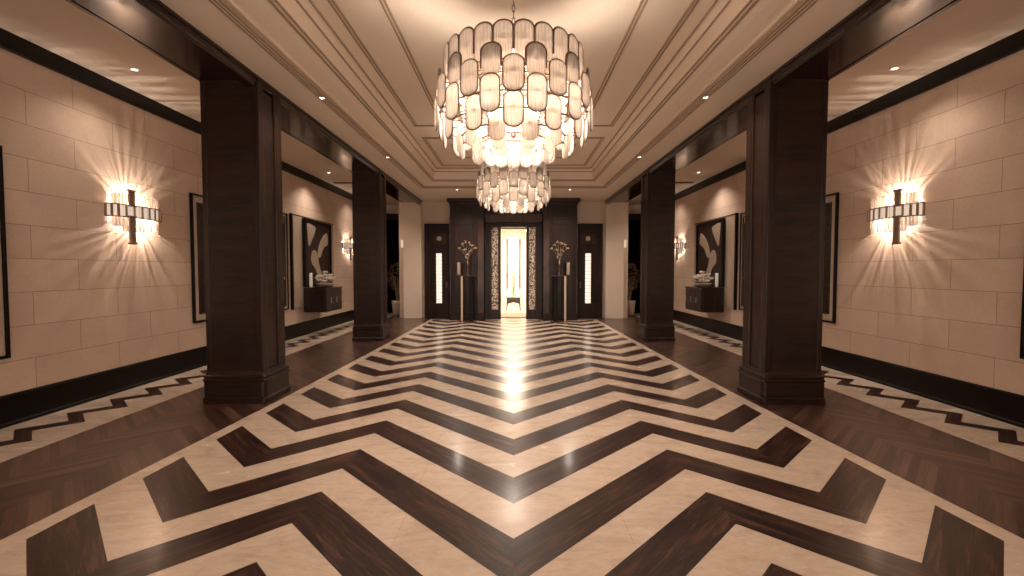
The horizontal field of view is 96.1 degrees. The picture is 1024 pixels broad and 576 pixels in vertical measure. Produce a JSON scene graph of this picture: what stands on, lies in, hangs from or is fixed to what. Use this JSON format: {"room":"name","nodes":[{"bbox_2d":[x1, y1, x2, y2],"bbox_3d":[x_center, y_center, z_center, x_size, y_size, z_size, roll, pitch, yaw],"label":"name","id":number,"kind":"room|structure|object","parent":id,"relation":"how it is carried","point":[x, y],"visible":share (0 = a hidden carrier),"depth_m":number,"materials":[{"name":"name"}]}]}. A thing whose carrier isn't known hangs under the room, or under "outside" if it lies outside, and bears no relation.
{"room":"lobby","nodes":[
{"label":"lobby","id":0,"kind":"room"},
{"bbox_2d":[0,48,353,395],"bbox_3d":[-4.960,-0.777,6.091,0.200,4.090,20.200,0,2,0],"label":"wall","id":1,"kind":"structure","parent":0,"point":[84,300],"depth_m":5.33,"materials":[{"name":"stone"}]},
{"bbox_2d":[0,145,10,359],"bbox_3d":[-4.846,-0.308,3.624,0.045,2.020,1.535,0,2,0],"label":"wall mirror","id":2,"kind":"object","parent":1,"relation":"attached to","point":[5,345],"visible":1,"depth_m":4.37,"materials":[{"name":"black wood"}]},
{"bbox_2d":[104,189,161,244],"bbox_3d":[-4.768,-0.882,5.886,0.187,0.673,0.800,0,2,0],"label":"wall sconce","id":3,"kind":"object","parent":1,"relation":"attached to","point":[134,213],"visible":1,"depth_m":5.70,"materials":[{"name":"white glass"}]},
{"bbox_2d":[0,28,351,199],"bbox_3d":[-4.840,-2.433,6.028,0.040,0.175,20.200,0,2,0],"label":"trim","id":4,"kind":"structure","parent":1,"relation":"attached to","point":[10,42],"depth_m":5.46,"materials":[{"name":"black wood"}]},
{"bbox_2d":[0,310,353,428],"bbox_3d":[-4.843,1.113,6.163,0.035,0.306,20.200,0,2,0],"label":"baseboard","id":5,"kind":"structure","parent":1,"relation":"attached to","point":[29,404],"depth_m":5.49,"materials":[{"name":"black wood"}]},
{"bbox_2d":[189,193,205,322],"bbox_3d":[-4.832,-0.478,7.703,0.045,1.970,1.500,0,2,0],"label":"wall mirror","id":6,"kind":"object","parent":1,"relation":"attached to","point":[195,200],"visible":0.38,"depth_m":7.07,"materials":[{"name":"black wood"}]},
{"bbox_2d":[283,212,288,309],"bbox_3d":[-4.826,-0.554,9.567,0.045,2.060,0.630,0,2,0],"label":"wall mirror","id":7,"kind":"object","parent":1,"relation":"attached to","point":[285,217],"visible":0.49,"depth_m":9.81,"materials":[{"name":"black wood"}]},
{"bbox_2d":[289,213,333,309],"bbox_3d":[-4.818,-0.623,11.235,0.050,2.110,2.390,0,2,0],"label":"wall panel","id":8,"kind":"object","parent":1,"relation":"attached to","point":[295,221],"visible":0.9,"depth_m":10.28,"materials":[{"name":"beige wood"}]},
{"bbox_2d":[302,218,331,286],"bbox_3d":[-4.778,-0.839,11.342,0.070,1.585,1.540,0,2,0],"label":"painting","id":9,"kind":"object","parent":8,"relation":"attached to","point":[316,236],"visible":0.84,"depth_m":11.17,"materials":[{"name":"brown wood"}]},
{"bbox_2d":[304,286,341,311],"bbox_3d":[-4.548,0.262,11.143,0.532,0.570,1.020,0,2,0],"label":"console cabinet","id":10,"kind":"object","parent":8,"relation":"attached to","point":[316,299],"visible":1,"depth_m":10.65,"materials":[{"name":"brown wood"}]},
{"bbox_2d":[309,273,312,287],"bbox_3d":[-4.685,-0.177,10.716,0.100,0.340,0.100,0,2,0],"label":"candle","id":11,"kind":"object","parent":10,"relation":"on","point":[310,274],"visible":1,"depth_m":10.69,"materials":[{"name":"white wax"}]},
{"bbox_2d":[315,271,335,286],"bbox_3d":[-4.465,-0.214,11.021,0.533,0.390,0.526,0,2,0],"label":"flower bowl","id":12,"kind":"object","parent":10,"relation":"on","point":[328,277],"visible":0.99,"depth_m":10.91,"materials":[{"name":"ceramic"}]},
{"bbox_2d":[342,237,352,259],"bbox_3d":[-4.743,-1.152,13.502,0.187,0.673,0.800,0,2,0],"label":"wall sconce","id":13,"kind":"object","parent":1,"relation":"attached to","point":[347,245],"visible":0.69,"depth_m":13.25,"materials":[{"name":"glass"}]},
{"bbox_2d":[316,283,334,286],"bbox_3d":[-4.464,-0.069,11.020,0.440,0.100,0.440,0,2,0],"label":"book stack","id":14,"kind":"object","parent":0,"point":[320,284],"depth_m":10.87,"materials":[{"name":"paper"}]},
{"bbox_2d":[386,205,398,213],"bbox_3d":[-4.187,-1.065,16.285,1.680,3.890,0.200,0,2,0],"label":"wall","id":15,"kind":"structure","parent":0,"point":[390,209],"depth_m":16.12,"materials":[{"name":"paint"}]},
{"bbox_2d":[386,214,399,312],"bbox_3d":[-4.103,-0.850,16.018,1.450,3.420,0.250,0,2,0],"label":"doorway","id":16,"kind":"object","parent":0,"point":[392,219],"visible":0.2,"depth_m":16.00,"materials":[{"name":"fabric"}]},
{"bbox_2d":[403,202,422,318],"bbox_3d":[-3.095,-0.985,15.234,0.570,3.810,1.900,0,2,0],"label":"wall","id":17,"kind":"structure","parent":0,"point":[412,212],"depth_m":14.29,"materials":[{"name":"paint"}]},
{"bbox_2d":[65,0,421,204],"bbox_3d":[-3.131,-2.366,5.074,0.665,0.278,18.300,0,2,0],"label":"beam","id":18,"kind":"structure","parent":17,"relation":"attached to","point":[151,24],"depth_m":4.52,"materials":[{"name":"brown wood"}]},
{"bbox_2d":[0,305,1023,575],"bbox_3d":[0.026,1.293,8.055,10.400,0.204,24.000,0,2,0],"label":"floor","id":19,"kind":"structure","parent":0,"point":[436,446],"depth_m":3.44,"materials":[{"name":"stone"}]},
{"bbox_2d":[199,79,290,403],"bbox_3d":[-3.123,-0.529,5.409,0.717,3.647,0.606,0,2,0],"label":"column","id":20,"kind":"structure","parent":19,"relation":"on","point":[241,147],"depth_m":5.18,"materials":[{"name":"brown wood"}]},
{"bbox_2d":[352,170,389,340],"bbox_3d":[-3.078,-0.706,10.036,0.657,3.647,0.606,0,2,0],"label":"column","id":21,"kind":"structure","parent":19,"relation":"on","point":[371,323],"depth_m":9.80,"materials":[{"name":"brown wood"}]},
{"bbox_2d":[388,262,399,315],"bbox_3d":[-3.834,0.028,15.383,0.710,1.774,0.690,0,2,0],"label":"potted plant","id":22,"kind":"object","parent":19,"relation":"on","point":[395,303],"visible":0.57,"depth_m":15.27,"materials":[{"name":"green plant"}]},
{"bbox_2d":[447,198,484,319],"bbox_3d":[-1.387,-0.859,14.092,1.095,3.645,0.780,0,2,0],"label":"column","id":23,"kind":"object","parent":19,"relation":"on","point":[466,218],"visible":0.93,"depth_m":13.77,"materials":[{"name":"brown wood"}]},
{"bbox_2d":[457,275,477,321],"bbox_3d":[-1.286,0.312,13.376,0.600,1.360,0.320,0,2,0],"label":"pedestal table","id":24,"kind":"object","parent":19,"relation":"on","point":[471,313],"visible":1,"depth_m":13.33,"materials":[{"name":"brown wood"}]},
{"bbox_2d":[457,263,460,274],"bbox_3d":[-1.542,-0.553,13.344,0.110,0.370,0.080,0,2,0],"label":"glass block","id":25,"kind":"object","parent":24,"relation":"on","point":[458,264],"visible":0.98,"depth_m":13.31,"materials":[{"name":"beige glass"}]},
{"bbox_2d":[458,241,476,274],"bbox_3d":[-1.288,-0.870,13.336,0.581,1.005,0.176,0,2,0],"label":"flower arrangement","id":26,"kind":"object","parent":24,"relation":"on","point":[472,245],"visible":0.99,"depth_m":13.32,"materials":[{"name":"beige plant"}]},
{"bbox_2d":[501,313,525,317],"bbox_3d":[0.050,0.908,15.356,1.200,0.015,1.380,0,2,0],"label":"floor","id":27,"kind":"structure","parent":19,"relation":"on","point":[503,315],"depth_m":15.22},
{"bbox_2d":[506,297,520,310],"bbox_3d":[0.056,0.595,17.235,0.540,0.500,0.400,0,2,0],"label":"console table","id":28,"kind":"object","parent":19,"relation":"on","point":[509,299],"visible":1,"depth_m":17.05,"materials":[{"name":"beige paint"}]},
{"bbox_2d":[509,270,518,294],"bbox_3d":[0.067,-0.164,17.200,0.504,1.019,0.496,0,2,0],"label":"vase","id":29,"kind":"object","parent":28,"relation":"on","point":[513,275],"visible":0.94,"depth_m":17.19,"materials":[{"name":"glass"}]},
{"bbox_2d":[549,275,569,321],"bbox_3d":[1.373,0.312,13.367,0.600,1.360,0.320,0,2,0],"label":"pedestal table","id":30,"kind":"object","parent":19,"relation":"on","point":[555,317],"visible":0.98,"depth_m":13.32,"materials":[{"name":"brown wood"}]},
{"bbox_2d":[549,241,568,274],"bbox_3d":[1.369,-0.869,13.320,0.588,1.004,0.192,0,2,0],"label":"flower arrangement","id":31,"kind":"object","parent":30,"relation":"on","point":[556,249],"visible":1,"depth_m":13.31,"materials":[{"name":"plant"}]},
{"bbox_2d":[567,263,569,274],"bbox_3d":[1.629,-0.552,13.333,0.110,0.370,0.080,0,2,0],"label":"glass block","id":32,"kind":"object","parent":30,"relation":"on","point":[568,264],"visible":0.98,"depth_m":13.30,"materials":[{"name":"beige glass"}]},
{"bbox_2d":[542,198,579,319],"bbox_3d":[1.478,-0.859,14.083,1.095,3.645,0.780,0,2,0],"label":"column","id":33,"kind":"object","parent":19,"relation":"on","point":[560,218],"visible":0.91,"depth_m":13.76,"materials":[{"name":"brown wood"}]},
{"bbox_2d":[627,263,639,315],"bbox_3d":[3.956,0.029,15.339,0.683,1.776,0.723,0,2,0],"label":"potted plant","id":34,"kind":"object","parent":19,"relation":"on","point":[631,303],"visible":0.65,"depth_m":15.25,"materials":[{"name":"green plant"}]},
{"bbox_2d":[637,170,674,340],"bbox_3d":[3.143,-0.705,10.015,0.657,3.647,0.606,0,2,0],"label":"column","id":35,"kind":"structure","parent":19,"relation":"on","point":[657,242],"depth_m":9.78,"materials":[{"name":"brown wood"}]},
{"bbox_2d":[737,78,828,403],"bbox_3d":[3.158,-0.529,5.388,0.717,3.647,0.606,0,2,0],"label":"column","id":36,"kind":"structure","parent":19,"relation":"on","point":[786,138],"depth_m":5.16,"materials":[{"name":"brown wood"}]},
{"bbox_2d":[0,0,1023,204],"bbox_3d":[0.020,-2.581,6.006,10.160,0.439,20.200,0,2,0],"label":"ceiling","id":37,"kind":"structure","parent":0,"point":[374,64],"depth_m":5.13,"materials":[{"name":"paint"}]},
{"bbox_2d":[129,68,139,71],"bbox_3d":[-4.303,-2.488,5.243,0.100,0.010,0.100,0,2,0],"label":"recessed light","id":38,"kind":"object","parent":37,"relation":"in","point":[131,69],"visible":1,"depth_m":5.23,"materials":[{"name":"paint"}]},
{"bbox_2d":[333,182,351,183],"bbox_3d":[-4.376,-2.739,11.982,0.530,0.022,0.087,0,2,0],"label":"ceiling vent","id":39,"kind":"object","parent":37,"relation":"in","point":[333,182],"visible":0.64,"depth_m":11.94,"materials":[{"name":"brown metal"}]},
{"bbox_2d":[434,0,592,167],"bbox_3d":[0.013,-1.915,3.980,1.342,1.602,1.342,0,2,0],"label":"chandelier","id":40,"kind":"object","parent":37,"relation":"hanging from","point":[506,52],"visible":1,"depth_m":3.49,"materials":[{"name":"white glass"}]},
{"bbox_2d":[476,162,550,213],"bbox_3d":[0.028,-2.133,8.375,1.342,1.494,1.342,0,2,0],"label":"chandelier","id":41,"kind":"object","parent":37,"relation":"hanging from","point":[513,201],"visible":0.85,"depth_m":7.91,"materials":[{"name":"white glass"}]},
{"bbox_2d":[889,66,899,70],"bbox_3d":[4.337,-2.487,5.215,0.100,0.010,0.100,0,2,0],"label":"recessed light","id":42,"kind":"object","parent":37,"relation":"in","point":[897,67],"visible":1,"depth_m":5.21,"materials":[{"name":"paint"}]},
{"bbox_2d":[501,230,525,304],"bbox_3d":[0.057,-0.815,17.482,3.400,3.300,5.400,0,2,0],"label":"wall","id":43,"kind":"structure","parent":0,"point":[513,236],"depth_m":19.98,"materials":[{"name":"paint"}]},
{"bbox_2d":[399,201,628,317],"bbox_3d":[0.048,-0.890,14.627,7.200,3.667,0.300,0,2,0],"label":"wall","id":44,"kind":"structure","parent":0,"point":[432,212],"depth_m":14.44,"materials":[{"name":"paint"}]},
{"bbox_2d":[424,224,449,317],"bbox_3d":[-2.343,-0.529,14.433,0.780,2.960,0.130,0,2,0],"label":"door","id":45,"kind":"structure","parent":44,"relation":"in","point":[436,236],"depth_m":14.43,"materials":[{"name":"brown wood"}]},
{"bbox_2d":[484,205,542,318],"bbox_3d":[0.046,-0.851,14.203,1.770,3.620,0.550,0,2,0],"label":"door","id":46,"kind":"structure","parent":44,"relation":"in","point":[494,221],"depth_m":14.08,"materials":[{"name":"brown wood"}]},
{"bbox_2d":[577,224,602,317],"bbox_3d":[2.437,-0.528,14.418,0.780,2.960,0.130,0,2,0],"label":"door","id":47,"kind":"structure","parent":44,"relation":"in","point":[589,236],"depth_m":14.41,"materials":[{"name":"brown wood"}]},
{"bbox_2d":[604,202,624,318],"bbox_3d":[3.195,-0.984,15.213,0.570,3.810,1.900,0,2,0],"label":"wall","id":48,"kind":"structure","parent":0,"point":[614,212],"depth_m":14.27,"materials":[{"name":"paint"}]},
{"bbox_2d":[605,0,961,204],"bbox_3d":[3.164,-2.365,5.053,0.665,0.278,18.300,0,2,0],"label":"ceiling beam","id":49,"kind":"structure","parent":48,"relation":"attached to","point":[875,24],"depth_m":4.52,"materials":[{"name":"brown wood"}]},
{"bbox_2d":[628,205,640,213],"bbox_3d":[4.293,-1.064,16.257,1.680,3.890,0.200,0,2,0],"label":"wall","id":50,"kind":"structure","parent":0,"point":[632,209],"depth_m":16.09,"materials":[{"name":"paint"}]},
{"bbox_2d":[628,214,640,312],"bbox_3d":[4.207,-0.849,15.991,1.450,3.420,0.250,0,2,0],"label":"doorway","id":51,"kind":"object","parent":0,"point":[634,220],"visible":0.2,"depth_m":15.97,"materials":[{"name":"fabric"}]},
{"bbox_2d":[674,49,1023,394],"bbox_3d":[5.000,-0.776,6.059,0.200,4.090,20.200,0,2,0],"label":"wall","id":52,"kind":"structure","parent":0,"point":[944,300],"depth_m":5.33,"materials":[{"name":"stone"}]},
{"bbox_2d":[674,237,684,259],"bbox_3d":[4.831,-1.150,13.470,0.187,0.673,0.800,0,2,0],"label":"wall sconce","id":53,"kind":"object","parent":52,"relation":"attached to","point":[679,245],"visible":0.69,"depth_m":13.21,"materials":[{"name":"white glass"}]},
{"bbox_2d":[694,213,738,309],"bbox_3d":[4.892,-0.621,11.204,0.050,2.110,2.390,0,2,0],"label":"wall panel","id":54,"kind":"object","parent":52,"relation":"attached to","point":[731,229],"visible":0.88,"depth_m":10.28,"materials":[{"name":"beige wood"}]},
{"bbox_2d":[685,286,723,311],"bbox_3d":[4.620,0.263,11.113,0.532,0.570,1.020,0,2,0],"label":"cabinet","id":55,"kind":"object","parent":54,"relation":"attached to","point":[699,299],"visible":0.99,"depth_m":10.62,"materials":[{"name":"brown wood"}]},
{"bbox_2d":[691,271,713,286],"bbox_3d":[4.535,-0.213,10.992,0.533,0.390,0.526,0,2,0],"label":"flower bowl","id":56,"kind":"object","parent":55,"relation":"on","point":[698,276],"visible":1,"depth_m":10.88,"materials":[{"name":"ceramic"}]},
{"bbox_2d":[714,273,718,287],"bbox_3d":[4.755,-0.176,10.686,0.100,0.340,0.100,0,2,0],"label":"candle","id":57,"kind":"object","parent":55,"relation":"on","point":[716,274],"visible":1,"depth_m":10.66,"materials":[{"name":"white wax"}]},
{"bbox_2d":[695,218,725,286],"bbox_3d":[4.852,-0.838,11.311,0.070,1.585,1.540,0,2,0],"label":"painting","id":58,"kind":"object","parent":54,"relation":"attached to","point":[710,236],"visible":0.8,"depth_m":11.15,"materials":[{"name":"black paint"}]},
{"bbox_2d":[739,212,744,309],"bbox_3d":[4.889,-0.553,9.535,0.045,2.060,0.630,0,2,0],"label":"wall mirror","id":59,"kind":"object","parent":52,"relation":"attached to","point":[742,215],"visible":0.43,"depth_m":9.78,"materials":[{"name":"black wood"}]},
{"bbox_2d":[822,192,838,322],"bbox_3d":[4.883,-0.477,7.671,0.045,1.970,1.500,0,2,0],"label":"wall mirror","id":60,"kind":"object","parent":52,"relation":"attached to","point":[832,200],"visible":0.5,"depth_m":7.04,"materials":[{"name":"black wood"}]},
{"bbox_2d":[673,310,1023,427],"bbox_3d":[4.882,1.115,6.131,0.035,0.306,20.200,0,2,0],"label":"baseboard","id":61,"kind":"structure","parent":52,"relation":"attached to","point":[1000,405],"depth_m":5.50,"materials":[{"name":"black wood"}]},
{"bbox_2d":[675,29,1023,199],"bbox_3d":[4.880,-2.432,5.996,0.040,0.175,20.200,0,2,0],"label":"trim","id":62,"kind":"structure","parent":52,"relation":"attached to","point":[1014,43],"depth_m":5.47,"materials":[{"name":"black wood"}]},
{"bbox_2d":[867,189,924,244],"bbox_3d":[4.807,-0.881,5.855,0.187,0.673,0.800,0,2,0],"label":"wall sconce","id":63,"kind":"object","parent":52,"relation":"attached to","point":[894,213],"visible":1,"depth_m":5.67,"materials":[{"name":"glass"}]},
{"bbox_2d":[1019,263,1023,358],"bbox_3d":[4.869,-0.307,3.593,0.045,2.020,1.535,0,2,0],"label":"wall mirror","id":64,"kind":"object","parent":52,"relation":"attached to","point":[1022,310],"visible":1,"depth_m":4.37,"materials":[{"name":"black wood"}]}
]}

